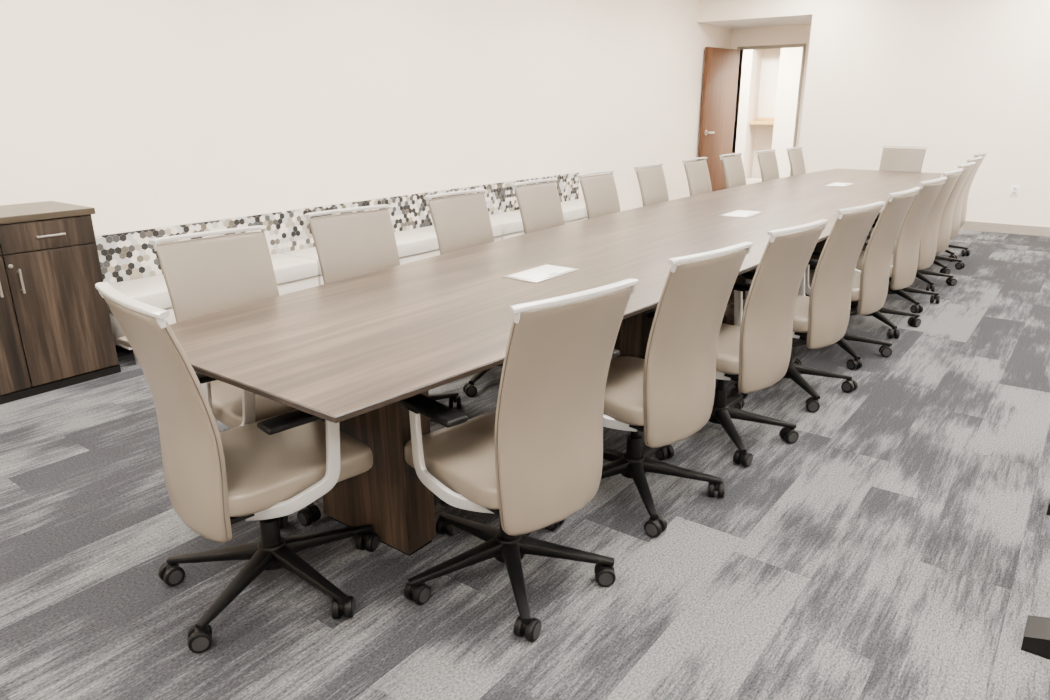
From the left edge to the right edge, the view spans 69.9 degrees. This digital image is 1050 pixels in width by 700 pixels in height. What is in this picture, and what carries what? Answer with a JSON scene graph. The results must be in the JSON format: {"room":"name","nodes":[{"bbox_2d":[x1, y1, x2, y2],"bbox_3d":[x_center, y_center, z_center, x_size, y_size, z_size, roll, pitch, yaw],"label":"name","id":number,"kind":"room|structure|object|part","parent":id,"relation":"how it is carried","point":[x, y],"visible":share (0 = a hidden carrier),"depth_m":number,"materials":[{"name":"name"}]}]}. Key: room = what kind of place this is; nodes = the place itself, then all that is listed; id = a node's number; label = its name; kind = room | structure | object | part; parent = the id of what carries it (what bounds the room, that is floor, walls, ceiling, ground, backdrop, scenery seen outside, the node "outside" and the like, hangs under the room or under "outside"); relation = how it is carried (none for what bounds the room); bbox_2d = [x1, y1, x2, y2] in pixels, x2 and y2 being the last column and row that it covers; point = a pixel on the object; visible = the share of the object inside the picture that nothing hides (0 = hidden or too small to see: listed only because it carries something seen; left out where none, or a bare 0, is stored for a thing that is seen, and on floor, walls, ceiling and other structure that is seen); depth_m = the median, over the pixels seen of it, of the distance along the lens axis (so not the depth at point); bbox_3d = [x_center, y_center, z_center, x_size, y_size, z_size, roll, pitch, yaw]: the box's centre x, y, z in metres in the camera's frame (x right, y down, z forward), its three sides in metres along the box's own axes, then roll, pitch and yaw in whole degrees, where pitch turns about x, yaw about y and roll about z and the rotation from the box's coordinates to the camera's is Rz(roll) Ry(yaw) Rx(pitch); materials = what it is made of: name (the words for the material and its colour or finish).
{"room":"conference room","nodes":[
{"label":"conference room","id":0,"kind":"room"},
{"bbox_2d":[0,0,731,234],"bbox_3d":[-1.019,-2.042,6.161,0.120,2.850,13.320,13,22,35],"label":"wall","id":1,"kind":"structure","parent":0,"point":[142,114],"depth_m":5.51,"materials":[{"name":"paint"}]},
{"bbox_2d":[698,47,739,191],"bbox_3d":[2.751,-3.182,10.746,0.166,2.100,0.900,16,24,40],"label":"door","id":2,"kind":"structure","parent":1,"relation":"in","point":[721,65],"depth_m":10.63,"materials":[{"name":"brown wood"}]},
{"bbox_3d":[2.542,-3.051,10.545,0.166,0.072,0.186,16,24,40],"label":"handle","id":3,"kind":"part","parent":2,"relation":"part of","materials":[{"name":"silver metal"}]},
{"bbox_2d":[0,229,1049,699],"bbox_3d":[2.502,-0.409,5.864,10.300,0.100,16.300,13,22,35],"label":"floor","id":4,"kind":"structure","parent":0,"point":[898,548],"depth_m":2.40,"materials":[{"name":"carpet"}]},
{"bbox_2d":[0,201,120,404],"bbox_3d":[-2.949,-0.127,3.482,0.533,0.900,1.784,13,22,35],"label":"credenza","id":5,"kind":"object","parent":4,"relation":"on","point":[56,332],"visible":0.99,"depth_m":3.80,"materials":[{"name":"brown wood"}]},
{"bbox_3d":[-2.635,-0.077,3.541,0.020,0.668,0.430,13,22,35],"label":"door","id":6,"kind":"part","parent":5,"relation":"part of","materials":[{"name":"brown wood"}]},
{"bbox_3d":[-2.456,-0.336,3.663,0.033,0.120,0.010,13,22,35],"label":"handle","id":7,"kind":"part","parent":5,"relation":"part of","materials":[{"name":"silver metal"}]},
{"bbox_2d":[0,201,95,223],"bbox_3d":[-2.960,-0.541,3.353,0.510,0.032,1.784,13,22,35],"label":"countertop","id":8,"kind":"structure","parent":5,"relation":"on","point":[14,213],"depth_m":3.79,"materials":[{"name":"laminate"}]},
{"bbox_3d":[-2.374,-0.576,3.743,0.020,0.138,0.430,13,22,35],"label":"drawer","id":9,"kind":"part","parent":5,"relation":"part of","materials":[{"name":"brown wood"}]},
{"bbox_3d":[-2.354,-0.569,3.730,0.033,0.010,0.130,13,22,35],"label":"handle","id":10,"kind":"part","parent":5,"relation":"part of","materials":[{"name":"silver metal"}]},
{"bbox_3d":[-2.372,-0.187,3.871,0.020,0.668,0.430,13,22,35],"label":"door","id":11,"kind":"part","parent":5,"relation":"part of","materials":[{"name":"brown wood"}]},
{"bbox_2d":[149,225,320,525],"bbox_3d":[-0.951,0.086,2.702,0.638,0.956,0.658,16,24,41],"label":"office chair","id":12,"kind":"object","parent":4,"relation":"on","point":[207,275],"visible":0.25,"depth_m":2.72,"materials":[{"name":"leather"}]},
{"bbox_3d":[-1.107,0.141,2.583,0.063,0.278,0.279,-8,20,-23],"label":"armrest","id":13,"kind":"part","parent":12,"relation":"part of","materials":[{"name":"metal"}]},
{"bbox_3d":[-1.155,-0.414,2.764,0.050,0.043,0.440,16,24,41],"label":"rail","id":14,"kind":"part","parent":12,"relation":"part of","materials":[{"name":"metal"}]},
{"bbox_3d":[-1.120,-0.096,2.837,0.126,0.650,0.411,16,24,41],"label":"backrest","id":15,"kind":"part","parent":12,"relation":"part of","materials":[{"name":"beige leather"}]},
{"bbox_3d":[-0.918,0.162,2.723,0.480,0.092,0.444,16,24,41],"label":"seat","id":16,"kind":"part","parent":12,"relation":"part of","materials":[{"name":"beige leather"}]},
{"bbox_2d":[95,282,378,652],"bbox_3d":[-0.764,0.258,2.177,0.658,0.956,0.659,-17,25,-42],"label":"office chair","id":17,"kind":"object","parent":4,"relation":"on","point":[266,471],"visible":0.98,"depth_m":2.04,"materials":[{"name":"beige leather"}]},
{"bbox_3d":[-0.977,-0.113,1.845,0.050,0.043,0.440,-17,25,-42],"label":"rail","id":18,"kind":"part","parent":17,"relation":"part of","materials":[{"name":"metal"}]},
{"bbox_3d":[-0.943,0.186,1.977,0.126,0.650,0.411,-17,25,-42],"label":"backrest","id":19,"kind":"part","parent":17,"relation":"part of","materials":[{"name":"beige leather"}]},
{"bbox_3d":[-0.939,0.226,2.321,0.063,0.278,0.279,7,20,21],"label":"armrest","id":20,"kind":"part","parent":17,"relation":"part of","materials":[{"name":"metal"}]},
{"bbox_3d":[-0.628,0.322,2.023,0.279,0.278,0.063,-7,20,-21],"label":"armrest","id":21,"kind":"part","parent":17,"relation":"part of","materials":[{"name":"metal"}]},
{"bbox_3d":[-0.747,0.324,2.227,0.480,0.092,0.444,-17,25,-42],"label":"seat","id":22,"kind":"part","parent":17,"relation":"part of","materials":[{"name":"beige leather"}]},
{"bbox_2d":[95,172,587,364],"bbox_3d":[-0.804,-0.930,6.247,0.505,0.682,5.351,13,22,35],"label":"bench","id":23,"kind":"object","parent":4,"relation":"on","point":[130,265],"visible":0.45,"depth_m":5.31,"materials":[{"name":"beige plastic"}]},
{"bbox_3d":[-2.202,0.029,4.263,0.032,0.110,0.031,13,22,35],"label":"leg","id":24,"kind":"part","parent":23,"relation":"part of","materials":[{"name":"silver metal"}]},
{"bbox_2d":[108,274,171,312],"bbox_3d":[-2.174,-0.347,4.477,0.440,0.110,0.648,13,22,35],"label":"seat cushion","id":25,"kind":"object","parent":23,"relation":"on","point":[150,289],"depth_m":4.32,"materials":[{"name":"white leather"}]},
{"bbox_3d":[-2.177,-0.205,4.527,0.425,0.180,0.648,13,22,35],"label":"seat","id":26,"kind":"part","parent":23,"relation":"part of","materials":[{"name":"beige plastic"}]},
{"bbox_2d":[270,254,317,284],"bbox_3d":[-1.772,-0.514,4.981,0.440,0.110,0.648,13,22,35],"label":"seat cushion","id":27,"kind":"object","parent":23,"relation":"on","point":[289,269],"depth_m":5.01,"materials":[{"name":"white fabric"}]},
{"bbox_3d":[-1.775,-0.373,5.031,0.425,0.180,0.648,13,22,35],"label":"seat","id":28,"kind":"part","parent":23,"relation":"part of","materials":[{"name":"beige plastic"}]},
{"bbox_2d":[282,247,321,274],"bbox_3d":[-1.369,-0.682,5.486,0.440,0.110,0.648,13,22,35],"label":"seat cushion","id":29,"kind":"object","parent":23,"relation":"on","point":[302,252],"depth_m":5.33,"materials":[{"name":"white fabric"}]},
{"bbox_3d":[-1.373,-0.540,5.535,0.425,0.180,0.648,13,22,35],"label":"seat","id":30,"kind":"part","parent":23,"relation":"part of","materials":[{"name":"beige plastic"}]},
{"bbox_3d":[-1.018,-1.129,6.285,0.047,0.327,5.250,13,22,35],"label":"panel","id":31,"kind":"part","parent":23,"relation":"part of","materials":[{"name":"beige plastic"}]},
{"bbox_2d":[394,229,438,257],"bbox_3d":[-0.967,-0.849,5.990,0.440,0.110,0.648,13,22,35],"label":"seat cushion","id":32,"kind":"object","parent":23,"relation":"on","point":[411,243],"depth_m":5.89,"materials":[{"name":"white leather"}]},
{"bbox_3d":[-0.971,-0.708,6.039,0.425,0.180,0.648,13,22,35],"label":"seat","id":33,"kind":"part","parent":23,"relation":"part of","materials":[{"name":"white fabric"}]},
{"bbox_2d":[416,223,501,236],"bbox_3d":[-0.565,-1.017,6.494,0.440,0.110,0.648,13,22,35],"label":"seat cushion","id":34,"kind":"object","parent":23,"relation":"on","point":[496,227],"depth_m":6.51,"materials":[{"name":"white leather"}]},
{"bbox_3d":[-0.569,-0.875,6.544,0.425,0.180,0.648,13,22,35],"label":"seat","id":35,"kind":"part","parent":23,"relation":"part of","materials":[{"name":"beige plastic"}]},
{"bbox_2d":[489,211,523,234],"bbox_3d":[-0.163,-1.184,6.998,0.440,0.110,0.648,13,22,35],"label":"seat cushion","id":36,"kind":"object","parent":23,"relation":"on","point":[511,221],"depth_m":6.82,"materials":[{"name":"white leather"}]},
{"bbox_3d":[-0.166,-1.043,7.048,0.425,0.180,0.648,13,22,35],"label":"seat","id":37,"kind":"part","parent":23,"relation":"part of","materials":[{"name":"beige plastic"}]},
{"bbox_2d":[512,205,584,221],"bbox_3d":[0.239,-1.352,7.502,0.440,0.110,0.648,13,22,35],"label":"seat cushion","id":38,"kind":"object","parent":23,"relation":"on","point":[571,213],"depth_m":7.49,"materials":[{"name":"white fabric"}]},
{"bbox_3d":[0.236,-1.210,7.552,0.425,0.180,0.648,13,22,35],"label":"seat","id":39,"kind":"part","parent":23,"relation":"part of","materials":[{"name":"beige plastic"}]},
{"bbox_2d":[561,198,587,217],"bbox_3d":[0.641,-1.519,8.006,0.440,0.110,0.648,13,22,35],"label":"seat cushion","id":40,"kind":"object","parent":23,"relation":"on","point":[576,202],"depth_m":7.96,"materials":[{"name":"white fabric"}]},
{"bbox_2d":[304,204,460,423],"bbox_3d":[-0.555,-0.112,3.304,0.671,0.959,0.665,-17,25,-42],"label":"office chair","id":41,"kind":"object","parent":4,"relation":"on","point":[348,245],"visible":0.17,"depth_m":3.36,"materials":[{"name":"leather"}]},
{"bbox_3d":[-0.786,-0.609,3.353,0.440,0.043,0.050,-17,25,-42],"label":"rail","id":42,"kind":"part","parent":41,"relation":"part of","materials":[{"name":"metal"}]},
{"bbox_3d":[-0.753,-0.290,3.424,0.411,0.650,0.126,-17,25,-42],"label":"backrest","id":43,"kind":"part","parent":41,"relation":"part of","materials":[{"name":"beige leather"}]},
{"bbox_2d":[424,189,502,396],"bbox_3d":[-0.130,-0.313,3.909,0.667,0.959,0.689,14,23,38],"label":"office chair","id":44,"kind":"object","parent":4,"relation":"on","point":[460,222],"visible":0.18,"depth_m":3.95,"materials":[{"name":"leather"}]},
{"bbox_3d":[-0.367,-0.809,3.956,0.050,0.043,0.440,14,23,38],"label":"rail","id":45,"kind":"part","parent":44,"relation":"part of","materials":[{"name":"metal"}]},
{"bbox_3d":[-0.331,-0.491,4.030,0.126,0.650,0.411,14,23,38],"label":"backrest","id":46,"kind":"part","parent":44,"relation":"part of","materials":[{"name":"beige leather"}]},
{"bbox_2d":[400,278,638,641],"bbox_3d":[-0.065,0.240,2.224,0.649,0.959,0.665,-16,24,-39],"label":"office chair","id":47,"kind":"object","parent":4,"relation":"on","point":[532,462],"visible":1,"depth_m":2.02,"materials":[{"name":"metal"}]},
{"bbox_3d":[-0.075,0.311,2.257,0.444,0.092,0.480,-16,24,-39],"label":"seat","id":48,"kind":"part","parent":47,"relation":"part of","materials":[{"name":"beige leather"}]},
{"bbox_3d":[-0.205,0.308,2.061,0.279,0.278,0.063,8,20,24],"label":"armrest","id":49,"kind":"part","parent":47,"relation":"part of","materials":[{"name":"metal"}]},
{"bbox_3d":[0.108,0.174,1.996,0.411,0.650,0.126,-16,24,-39],"label":"backrest","id":50,"kind":"part","parent":47,"relation":"part of","materials":[{"name":"beige leather"}]},
{"bbox_3d":[0.137,-0.124,1.863,0.440,0.043,0.050,-16,24,-39],"label":"rail","id":51,"kind":"part","parent":47,"relation":"part of","materials":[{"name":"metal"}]},
{"bbox_2d":[117,168,941,555],"bbox_3d":[1.413,-0.522,4.876,1.347,0.740,7.400,13,22,35],"label":"conference table","id":52,"kind":"object","parent":4,"relation":"on","point":[347,352],"visible":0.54,"depth_m":2.56,"materials":[{"name":"laminate"}]},
{"bbox_2d":[503,264,578,282],"bbox_3d":[0.068,-0.317,3.073,0.170,0.007,0.300,13,22,35],"label":"hatch","id":53,"kind":"object","parent":52,"relation":"on","point":[544,272],"visible":1,"depth_m":3.05,"materials":[{"name":"silver metal"}]},
{"bbox_2d":[719,210,762,217],"bbox_3d":[1.347,-0.849,4.676,0.170,0.007,0.300,13,22,35],"label":"hatch","id":54,"kind":"object","parent":52,"relation":"on","point":[738,213],"visible":1,"depth_m":4.66,"materials":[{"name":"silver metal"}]},
{"bbox_2d":[824,182,853,186],"bbox_3d":[2.636,-1.386,6.292,0.170,0.007,0.300,13,22,35],"label":"hatch","id":55,"kind":"object","parent":52,"relation":"on","point":[837,184],"visible":1,"depth_m":6.26,"materials":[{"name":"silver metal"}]},
{"bbox_2d":[511,178,564,233],"bbox_3d":[0.277,-0.500,4.475,0.659,0.959,0.625,9,20,26],"label":"office chair","id":56,"kind":"object","parent":4,"relation":"on","point":[539,204],"visible":0.12,"depth_m":4.52,"materials":[{"name":"leather"}]},
{"bbox_3d":[0.054,-0.995,4.516,0.050,0.043,0.440,13,22,35],"label":"rail","id":57,"kind":"part","parent":56,"relation":"part of","materials":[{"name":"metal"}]},
{"bbox_2d":[577,170,620,218],"bbox_3d":[0.720,-0.691,5.048,0.629,0.959,0.661,-16,24,-39],"label":"office chair","id":58,"kind":"object","parent":4,"relation":"on","point":[599,191],"visible":0.18,"depth_m":5.07,"materials":[{"name":"leather"}]},
{"bbox_3d":[0.472,-1.174,5.055,0.050,0.043,0.440,13,22,35],"label":"rail","id":59,"kind":"part","parent":58,"relation":"part of","materials":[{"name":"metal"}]},
{"bbox_2d":[634,163,668,205],"bbox_3d":[1.186,-0.890,5.645,0.666,0.956,0.664,13,22,34],"label":"office chair","id":60,"kind":"object","parent":4,"relation":"on","point":[651,180],"visible":0.12,"depth_m":5.67,"materials":[{"name":"leather"}]},
{"bbox_3d":[0.926,-1.376,5.664,0.050,0.043,0.440,13,22,34],"label":"rail","id":61,"kind":"part","parent":60,"relation":"part of","materials":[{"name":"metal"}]},
{"bbox_2d":[601,242,752,537],"bbox_3d":[0.399,0.070,2.733,0.652,0.956,0.652,-16,24,-40],"label":"office chair","id":62,"kind":"object","parent":4,"relation":"on","point":[667,395],"visible":0.8,"depth_m":2.52,"materials":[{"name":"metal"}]},
{"bbox_3d":[0.256,0.138,2.570,0.279,0.278,0.063,8,20,23],"label":"armrest","id":63,"kind":"part","parent":62,"relation":"part of","materials":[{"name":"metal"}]},
{"bbox_3d":[0.383,0.141,2.769,0.444,0.092,0.480,-16,24,-40],"label":"seat","id":64,"kind":"part","parent":62,"relation":"part of","materials":[{"name":"beige leather"}]},
{"bbox_3d":[0.570,0.003,2.511,0.411,0.650,0.126,-16,24,-40],"label":"backrest","id":65,"kind":"part","parent":62,"relation":"part of","materials":[{"name":"beige leather"}]},
{"bbox_3d":[0.599,-0.296,2.378,0.440,0.043,0.050,-16,24,-40],"label":"rail","id":66,"kind":"part","parent":62,"relation":"part of","materials":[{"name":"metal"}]},
{"bbox_2d":[682,157,711,195],"bbox_3d":[1.655,-1.089,6.244,0.652,0.956,0.653,13,22,35],"label":"office chair","id":67,"kind":"object","parent":4,"relation":"on","point":[697,173],"visible":0.13,"depth_m":6.28,"materials":[{"name":"leather"}]},
{"bbox_3d":[1.409,-1.577,6.269,0.050,0.043,0.440,13,22,35],"label":"rail","id":68,"kind":"part","parent":67,"relation":"part of","materials":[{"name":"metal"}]},
{"bbox_2d":[720,153,745,188],"bbox_3d":[2.088,-1.257,6.748,0.655,0.956,0.655,14,23,36],"label":"office chair","id":69,"kind":"object","parent":4,"relation":"on","point":[733,168],"visible":0.07,"depth_m":6.79,"materials":[{"name":"leather"}]},
{"bbox_3d":[1.849,-1.745,6.774,0.050,0.043,0.440,14,23,36],"label":"rail","id":70,"kind":"part","parent":69,"relation":"part of","materials":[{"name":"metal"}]},
{"bbox_2d":[708,219,827,466],"bbox_3d":[0.838,-0.087,3.205,0.667,0.956,0.661,-17,24,-41],"label":"office chair","id":71,"kind":"object","parent":4,"relation":"on","point":[754,352],"visible":0.63,"depth_m":2.99,"materials":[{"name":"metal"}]},
{"bbox_3d":[0.704,-0.018,3.039,0.279,0.278,0.063,7,20,22],"label":"armrest","id":72,"kind":"part","parent":71,"relation":"part of","materials":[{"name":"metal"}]},
{"bbox_3d":[0.828,-0.016,3.240,0.444,0.092,0.480,-17,24,-41],"label":"seat","id":73,"kind":"part","parent":71,"relation":"part of","materials":[{"name":"beige leather"}]},
{"bbox_3d":[1.022,-0.115,3.330,0.063,0.278,0.279,-7,19,-20],"label":"armrest","id":74,"kind":"part","parent":71,"relation":"part of","materials":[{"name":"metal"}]},
{"bbox_3d":[1.018,-0.155,2.985,0.411,0.650,0.126,-17,24,-41],"label":"backrest","id":75,"kind":"part","parent":71,"relation":"part of","materials":[{"name":"beige leather"}]},
{"bbox_3d":[1.048,-0.454,2.853,0.440,0.043,0.050,-17,24,-41],"label":"rail","id":76,"kind":"part","parent":71,"relation":"part of","materials":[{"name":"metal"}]},
{"bbox_2d":[756,149,779,181],"bbox_3d":[2.558,-1.414,7.219,0.650,0.956,0.679,14,23,37],"label":"office chair","id":77,"kind":"object","parent":4,"relation":"on","point":[768,165],"visible":0.11,"depth_m":7.26,"materials":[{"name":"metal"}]},
{"bbox_3d":[2.315,-1.903,7.248,0.050,0.043,0.440,14,23,37],"label":"rail","id":78,"kind":"part","parent":77,"relation":"part of","materials":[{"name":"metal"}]},
{"bbox_2d":[786,146,805,175],"bbox_3d":[2.994,-1.560,7.657,0.669,0.956,0.666,13,22,35],"label":"office chair","id":79,"kind":"object","parent":4,"relation":"on","point":[796,160],"visible":0.15,"depth_m":7.71,"materials":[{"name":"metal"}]},
{"bbox_3d":[2.749,-2.053,7.698,0.050,0.043,0.440,13,22,35],"label":"rail","id":80,"kind":"part","parent":79,"relation":"part of","materials":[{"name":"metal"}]},
{"bbox_2d":[725,201,884,411],"bbox_3d":[1.317,-0.264,3.737,0.666,0.956,0.652,-16,24,-40],"label":"office chair","id":81,"kind":"object","parent":4,"relation":"on","point":[821,319],"visible":0.59,"depth_m":3.52,"materials":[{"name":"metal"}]},
{"bbox_3d":[1.307,-0.195,3.777,0.444,0.092,0.480,-16,24,-40],"label":"seat","id":82,"kind":"part","parent":81,"relation":"part of","materials":[{"name":"beige leather"}]},
{"bbox_3d":[1.180,-0.198,3.579,0.279,0.278,0.063,8,20,23],"label":"armrest","id":83,"kind":"part","parent":81,"relation":"part of","materials":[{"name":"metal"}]},
{"bbox_3d":[1.503,-0.293,3.864,0.063,0.278,0.279,-7,19,-19],"label":"armrest","id":84,"kind":"part","parent":81,"relation":"part of","materials":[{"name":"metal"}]},
{"bbox_3d":[1.494,-0.333,3.520,0.411,0.650,0.126,-16,24,-40],"label":"backrest","id":85,"kind":"part","parent":81,"relation":"part of","materials":[{"name":"beige leather"}]},
{"bbox_3d":[1.523,-0.631,3.387,0.440,0.043,0.050,-16,24,-40],"label":"rail","id":86,"kind":"part","parent":81,"relation":"part of","materials":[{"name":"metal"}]},
{"bbox_2d":[792,187,919,369],"bbox_3d":[1.788,-0.448,4.292,0.650,0.959,0.675,16,24,41],"label":"office chair","id":87,"kind":"object","parent":4,"relation":"on","point":[870,286],"visible":0.55,"depth_m":4.06,"materials":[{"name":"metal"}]},
{"bbox_3d":[1.654,-0.377,4.118,0.279,0.278,0.063,6,19,19],"label":"armrest","id":88,"kind":"part","parent":87,"relation":"part of","materials":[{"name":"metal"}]},
{"bbox_3d":[1.768,-0.377,4.324,0.480,0.092,0.444,16,24,41],"label":"seat","id":89,"kind":"part","parent":87,"relation":"part of","materials":[{"name":"beige leather"}]},
{"bbox_3d":[1.968,-0.519,4.079,0.126,0.650,0.411,16,24,41],"label":"backrest","id":90,"kind":"part","parent":87,"relation":"part of","materials":[{"name":"beige leather"}]},
{"bbox_3d":[1.999,-0.818,3.949,0.050,0.043,0.440,16,24,41],"label":"rail","id":91,"kind":"part","parent":87,"relation":"part of","materials":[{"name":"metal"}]},
{"bbox_2d":[850,177,946,338],"bbox_3d":[2.240,-0.632,4.843,0.649,0.956,0.686,17,25,41],"label":"office chair","id":92,"kind":"object","parent":4,"relation":"on","point":[904,260],"visible":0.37,"depth_m":4.61,"materials":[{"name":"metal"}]},
{"bbox_3d":[2.223,-0.561,4.879,0.480,0.092,0.444,17,25,41],"label":"seat","id":93,"kind":"part","parent":92,"relation":"part of","materials":[{"name":"beige leather"}]},
{"bbox_3d":[2.420,-0.702,4.631,0.126,0.650,0.411,17,25,41],"label":"backrest","id":94,"kind":"part","parent":92,"relation":"part of","materials":[{"name":"beige leather"}]},
{"bbox_3d":[2.450,-1.001,4.500,0.050,0.043,0.440,17,25,41],"label":"rail","id":95,"kind":"part","parent":92,"relation":"part of","materials":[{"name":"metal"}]},
{"bbox_2d":[879,146,927,171],"bbox_3d":[3.750,-1.589,7.739,0.642,0.959,0.687,6,19,18],"label":"office chair","id":96,"kind":"object","parent":4,"relation":"on","point":[902,158],"visible":0.16,"depth_m":7.80,"materials":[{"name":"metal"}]},
{"bbox_3d":[3.941,-2.094,7.805,0.440,0.043,0.050,13,22,35],"label":"rail","id":97,"kind":"part","parent":96,"relation":"part of","materials":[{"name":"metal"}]},
{"bbox_2d":[862,169,963,313],"bbox_3d":[2.670,-0.819,5.406,0.663,0.956,0.666,16,24,40],"label":"office chair","id":98,"kind":"object","parent":4,"relation":"on","point":[929,237],"visible":0.39,"depth_m":5.18,"materials":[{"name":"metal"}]},
{"bbox_3d":[2.649,-0.744,5.428,0.480,0.092,0.444,16,24,40],"label":"seat","id":99,"kind":"part","parent":98,"relation":"part of","materials":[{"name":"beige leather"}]},
{"bbox_3d":[2.852,-0.887,5.187,0.126,0.650,0.411,16,24,40],"label":"backrest","id":100,"kind":"part","parent":98,"relation":"part of","materials":[{"name":"beige leather"}]},
{"bbox_3d":[2.884,-1.186,5.057,0.050,0.043,0.440,16,24,40],"label":"rail","id":101,"kind":"part","parent":98,"relation":"part of","materials":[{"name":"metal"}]},
{"bbox_2d":[915,162,975,291],"bbox_3d":[3.096,-1.001,5.953,0.661,0.956,0.647,15,24,39],"label":"office chair","id":102,"kind":"object","parent":4,"relation":"on","point":[945,226],"visible":0.29,"depth_m":5.74,"materials":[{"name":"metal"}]},
{"bbox_3d":[3.273,-1.072,5.746,0.126,0.650,0.411,15,24,39],"label":"backrest","id":103,"kind":"part","parent":102,"relation":"part of","materials":[{"name":"beige leather"}]},
{"bbox_3d":[3.306,-1.372,5.617,0.050,0.043,0.440,15,24,39],"label":"rail","id":104,"kind":"part","parent":102,"relation":"part of","materials":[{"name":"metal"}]},
{"bbox_2d":[933,156,982,274],"bbox_3d":[3.485,-1.178,6.491,0.648,0.959,0.677,-10,20,-27],"label":"office chair","id":105,"kind":"object","parent":4,"relation":"on","point":[956,219],"visible":0.26,"depth_m":6.33,"materials":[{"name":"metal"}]},
{"bbox_3d":[3.676,-1.261,6.314,0.126,0.650,0.411,15,24,39],"label":"backrest","id":106,"kind":"part","parent":105,"relation":"part of","materials":[{"name":"beige leather"}]},
{"bbox_3d":[3.708,-1.560,6.184,0.050,0.043,0.440,15,24,39],"label":"rail","id":107,"kind":"part","parent":105,"relation":"part of","materials":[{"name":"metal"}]},
{"bbox_2d":[944,152,986,261],"bbox_3d":[3.870,-1.374,7.082,0.666,0.959,0.682,14,23,38],"label":"office chair","id":108,"kind":"object","parent":4,"relation":"on","point":[965,251],"visible":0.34,"depth_m":6.91,"materials":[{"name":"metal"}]},
{"bbox_3d":[4.061,-1.447,6.875,0.126,0.650,0.411,14,23,38],"label":"backrest","id":109,"kind":"part","parent":108,"relation":"part of","materials":[{"name":"beige leather"}]},
{"bbox_3d":[4.094,-1.747,6.747,0.050,0.043,0.440,14,23,38],"label":"rail","id":110,"kind":"part","parent":108,"relation":"part of","materials":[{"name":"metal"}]},
{"bbox_2d":[1021,498,1049,659],"bbox_3d":[1.935,0.306,2.027,0.770,0.940,0.990,13,22,35],"label":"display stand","id":111,"kind":"object","parent":4,"relation":"on","point":[1036,637],"visible":1,"depth_m":2.01,"materials":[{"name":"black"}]},
{"bbox_2d":[703,15,811,28],"bbox_3d":[2.529,-2.989,4.985,10.200,0.550,16.300,13,22,35],"label":"ceiling","id":112,"kind":"structure","parent":0,"point":[797,20],"depth_m":9.94,"materials":[{"name":"paint"}]},
{"bbox_2d":[735,47,802,184],"bbox_3d":[4.452,-3.872,11.894,5.200,2.700,2.880,13,22,35],"label":"wall","id":113,"kind":"structure","parent":0,"point":[770,78],"depth_m":13.06,"materials":[{"name":"paint"}]},
{"bbox_2d":[749,117,773,124],"bbox_3d":[4.231,-4.021,13.210,0.460,0.115,0.330,13,22,35],"label":"niche shelf","id":114,"kind":"object","parent":113,"relation":"attached to","point":[759,121],"visible":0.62,"depth_m":13.25,"materials":[{"name":"brown wood"}]},
{"bbox_2d":[731,24,811,155],"bbox_3d":[3.336,-3.408,10.256,1.614,2.850,1.180,13,22,35],"label":"wall","id":115,"kind":"structure","parent":0,"point":[787,34],"depth_m":10.48,"materials":[{"name":"paint"}]},
{"bbox_2d":[732,43,805,175],"bbox_3d":[3.478,-3.248,10.882,0.970,2.155,0.160,13,22,35],"label":"trim","id":116,"kind":"structure","parent":115,"relation":"attached to","point":[784,45],"depth_m":10.56,"materials":[{"name":"paint"}]},
{"bbox_2d":[697,0,1049,226],"bbox_3d":[5.597,-2.630,7.852,8.270,2.850,0.120,13,22,35],"label":"wall","id":117,"kind":"structure","parent":0,"point":[959,80],"depth_m":8.46,"materials":[{"name":"paint"}]},
{"bbox_2d":[959,221,1049,236],"bbox_3d":[6.159,-1.169,7.801,6.776,0.100,0.012,13,22,35],"label":"baseboard","id":118,"kind":"structure","parent":117,"relation":"attached to","point":[968,225],"depth_m":8.37,"materials":[{"name":"plastic"}]},
{"bbox_2d":[1010,185,1019,195],"bbox_3d":[5.366,-1.746,8.242,0.075,0.120,0.012,13,22,35],"label":"wall outlet","id":119,"kind":"object","parent":117,"relation":"attached to","point":[1014,190],"visible":1,"depth_m":8.24,"materials":[{"name":"white plastic"}]}
]}

